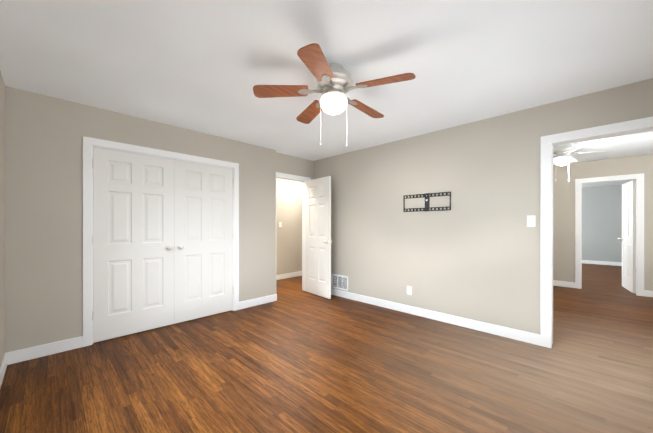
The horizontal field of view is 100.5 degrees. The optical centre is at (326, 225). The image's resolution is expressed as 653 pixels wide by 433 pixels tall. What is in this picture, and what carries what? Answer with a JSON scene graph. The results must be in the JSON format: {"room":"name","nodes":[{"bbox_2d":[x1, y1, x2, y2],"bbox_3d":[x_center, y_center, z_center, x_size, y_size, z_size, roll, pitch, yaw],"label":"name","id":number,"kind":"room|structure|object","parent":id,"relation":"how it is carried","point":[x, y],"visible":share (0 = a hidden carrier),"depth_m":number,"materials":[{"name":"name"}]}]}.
{"room":"empty bedroom","nodes":[
{"label":"empty bedroom","id":0,"kind":"room"},
{"bbox_2d":[0,71,4,365],"bbox_3d":[-1.127,0.001,0.641,7.840,2.440,0.120,0,0,44],"label":"wall","id":1,"kind":"structure","parent":0,"point":[2,219],"depth_m":2.24,"materials":[{"name":"beige paint"}]},
{"bbox_2d":[0,352,8,387],"bbox_3d":[-1.187,1.166,0.795,4.520,0.110,0.014,0,0,44],"label":"baseboard","id":2,"kind":"structure","parent":1,"relation":"attached to","point":[5,362],"depth_m":2.22,"materials":[{"name":"white wood"}]},
{"bbox_2d":[5,86,275,352],"bbox_3d":[-1.850,0.000,3.420,0.100,2.440,2.839,0,0,44],"label":"wall","id":3,"kind":"structure","parent":0,"point":[44,134],"depth_m":2.63,"materials":[{"name":"beige paint"}]},
{"bbox_2d":[9,336,82,364],"bbox_3d":[-2.615,1.165,2.557,0.014,0.110,0.475,0,0,44],"label":"baseboard","id":4,"kind":"structure","parent":3,"relation":"attached to","point":[20,355],"depth_m":2.53,"materials":[{"name":"white wood"}]},
{"bbox_2d":[92,147,173,342],"bbox_3d":[-2.127,0.198,3.047,0.106,2.020,0.768,0,0,44],"label":"closet door","id":5,"kind":"structure","parent":3,"relation":"in","point":[133,242],"depth_m":3.03,"materials":[{"name":"white wood"}]},
{"bbox_2d":[174,159,233,323],"bbox_3d":[-1.588,0.198,3.598,0.106,2.020,0.768,0,0,44],"label":"closet door","id":6,"kind":"structure","parent":3,"relation":"in","point":[203,240],"depth_m":3.58,"materials":[{"name":"white wood"}]},
{"bbox_2d":[239,294,276,309],"bbox_3d":[-1.050,1.165,4.177,0.044,0.110,0.665,0,0,44],"label":"baseboard","id":7,"kind":"structure","parent":3,"relation":"attached to","point":[271,298],"depth_m":4.14,"materials":[{"name":"white wood"}]},
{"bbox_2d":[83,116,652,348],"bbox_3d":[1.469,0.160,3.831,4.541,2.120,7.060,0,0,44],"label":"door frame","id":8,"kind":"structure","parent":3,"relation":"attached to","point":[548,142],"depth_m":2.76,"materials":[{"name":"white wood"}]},
{"bbox_2d":[276,178,301,274],"bbox_3d":[-1.198,-0.001,6.088,0.120,2.440,7.565,0,0,44],"label":"wall","id":9,"kind":"structure","parent":0,"point":[289,231],"depth_m":6.32,"materials":[{"name":"beige paint"}]},
{"bbox_2d":[276,271,301,279],"bbox_3d":[-0.198,1.164,7.013,0.014,0.110,4.606,0,0,44],"label":"baseboard","id":10,"kind":"structure","parent":9,"relation":"attached to","point":[288,275],"depth_m":6.30,"materials":[{"name":"white wood"}]},
{"bbox_2d":[276,152,313,179],"bbox_3d":[-0.605,0.000,4.849,0.120,2.440,1.146,0,0,44],"label":"wall","id":11,"kind":"structure","parent":0,"point":[291,165],"depth_m":4.80,"materials":[{"name":"beige paint"}]},
{"bbox_2d":[305,176,331,298],"bbox_3d":[-0.158,0.198,4.735,0.177,2.020,0.698,0,0,-39],"label":"hall door","id":12,"kind":"structure","parent":11,"relation":"in","point":[318,241],"depth_m":4.68,"materials":[{"name":"white wood"}]},
{"bbox_2d":[0,263,652,432],"bbox_3d":[3.222,1.270,5.085,7.840,0.100,12.555,0,0,44],"label":"floor","id":13,"kind":"structure","parent":0,"point":[294,358],"depth_m":2.21,"materials":[{"name":"brown wood"}]},
{"bbox_2d":[0,0,652,187],"bbox_3d":[3.222,-1.270,5.084,7.840,0.100,12.555,0,0,44],"label":"ceiling","id":14,"kind":"structure","parent":0,"point":[204,66],"depth_m":1.99,"materials":[{"name":"white paint"}]},
{"bbox_2d":[253,43,415,145],"bbox_3d":[0.076,-0.918,2.127,1.187,0.603,1.163,0,0,44],"label":"ceiling fan","id":15,"kind":"object","parent":14,"relation":"hanging from","point":[333,83],"visible":1,"depth_m":2.02,"materials":[{"name":"brown wood"}]},
{"bbox_2d":[553,144,615,181],"bbox_3d":[3.510,-0.934,4.001,1.049,0.573,1.054,0,0,44],"label":"ceiling fan","id":16,"kind":"object","parent":14,"relation":"hanging from","point":[561,153],"visible":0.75,"depth_m":3.93,"materials":[{"name":"white plastic"}]},
{"bbox_2d":[314,78,652,334],"bbox_3d":[1.812,0.000,3.201,5.640,2.440,0.120,0,0,44],"label":"wall","id":17,"kind":"structure","parent":0,"point":[473,253],"depth_m":3.30,"materials":[{"name":"beige paint"}]},
{"bbox_2d":[332,274,347,290],"bbox_3d":[0.228,0.972,4.660,0.375,0.245,0.010,0,0,44],"label":"air vent","id":18,"kind":"object","parent":17,"relation":"in","point":[340,282],"visible":1,"depth_m":4.65,"materials":[{"name":"white plastic"}]},
{"bbox_2d":[407,286,411,294],"bbox_3d":[1.147,0.900,3.763,0.070,0.115,0.008,0,0,44],"label":"outlet","id":19,"kind":"object","parent":17,"relation":"attached to","point":[409,290],"visible":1,"depth_m":3.76,"materials":[{"name":"white plastic"}]},
{"bbox_2d":[403,192,450,211],"bbox_3d":[1.310,-0.305,3.588,0.640,0.238,0.028,0,0,44],"label":"mount","id":20,"kind":"object","parent":17,"relation":"attached to","point":[427,196],"visible":1,"depth_m":3.56,"materials":[{"name":"black metal"}]},
{"bbox_2d":[331,288,539,345],"bbox_3d":[0.961,1.165,3.940,3.390,0.110,0.015,0,0,44],"label":"baseboard","id":21,"kind":"structure","parent":17,"relation":"attached to","point":[524,336],"depth_m":3.37,"materials":[{"name":"white wood"}]},
{"bbox_2d":[527,215,534,226],"bbox_3d":[2.117,-0.046,2.808,0.070,0.115,0.016,0,0,44],"label":"light switch","id":22,"kind":"object","parent":17,"relation":"attached to","point":[530,221],"visible":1,"depth_m":2.81,"materials":[{"name":"white plastic"}]},
{"bbox_2d":[582,185,621,261],"bbox_3d":[8.500,-0.001,8.619,5.000,2.440,0.120,0,0,44],"label":"wall","id":23,"kind":"structure","parent":0,"point":[601,220],"depth_m":8.45,"materials":[{"name":"grey paint"}]},
{"bbox_2d":[582,260,621,265],"bbox_3d":[8.453,1.164,8.571,5.000,0.110,0.014,0,0,44],"label":"baseboard","id":24,"kind":"structure","parent":23,"relation":"attached to","point":[583,261],"depth_m":8.44,"materials":[{"name":"white wood"}]},
{"bbox_2d":[553,154,652,290],"bbox_3d":[3.886,-0.001,6.321,6.820,2.440,0.120,0,0,44],"label":"wall","id":25,"kind":"structure","parent":0,"point":[563,229],"depth_m":5.30,"materials":[{"name":"beige paint"}]},
{"bbox_2d":[553,280,574,287],"bbox_3d":[3.585,1.164,6.522,3.529,0.110,0.014,0,0,44],"label":"baseboard","id":26,"kind":"structure","parent":25,"relation":"attached to","point":[555,283],"depth_m":5.39,"materials":[{"name":"white wood"}]},
{"bbox_2d":[618,180,635,292],"bbox_3d":[5.694,0.198,5.117,0.177,2.020,0.708,0,0,36],"label":"door","id":27,"kind":"structure","parent":25,"relation":"in","point":[628,239],"depth_m":5.01,"materials":[{"name":"white wood"}]},
{"bbox_2d":[644,290,652,296],"bbox_3d":[5.821,1.165,4.334,0.975,0.110,0.014,0,0,44],"label":"baseboard","id":28,"kind":"structure","parent":25,"relation":"attached to","point":[647,293],"depth_m":4.64,"materials":[{"name":"white wood"}]}
]}

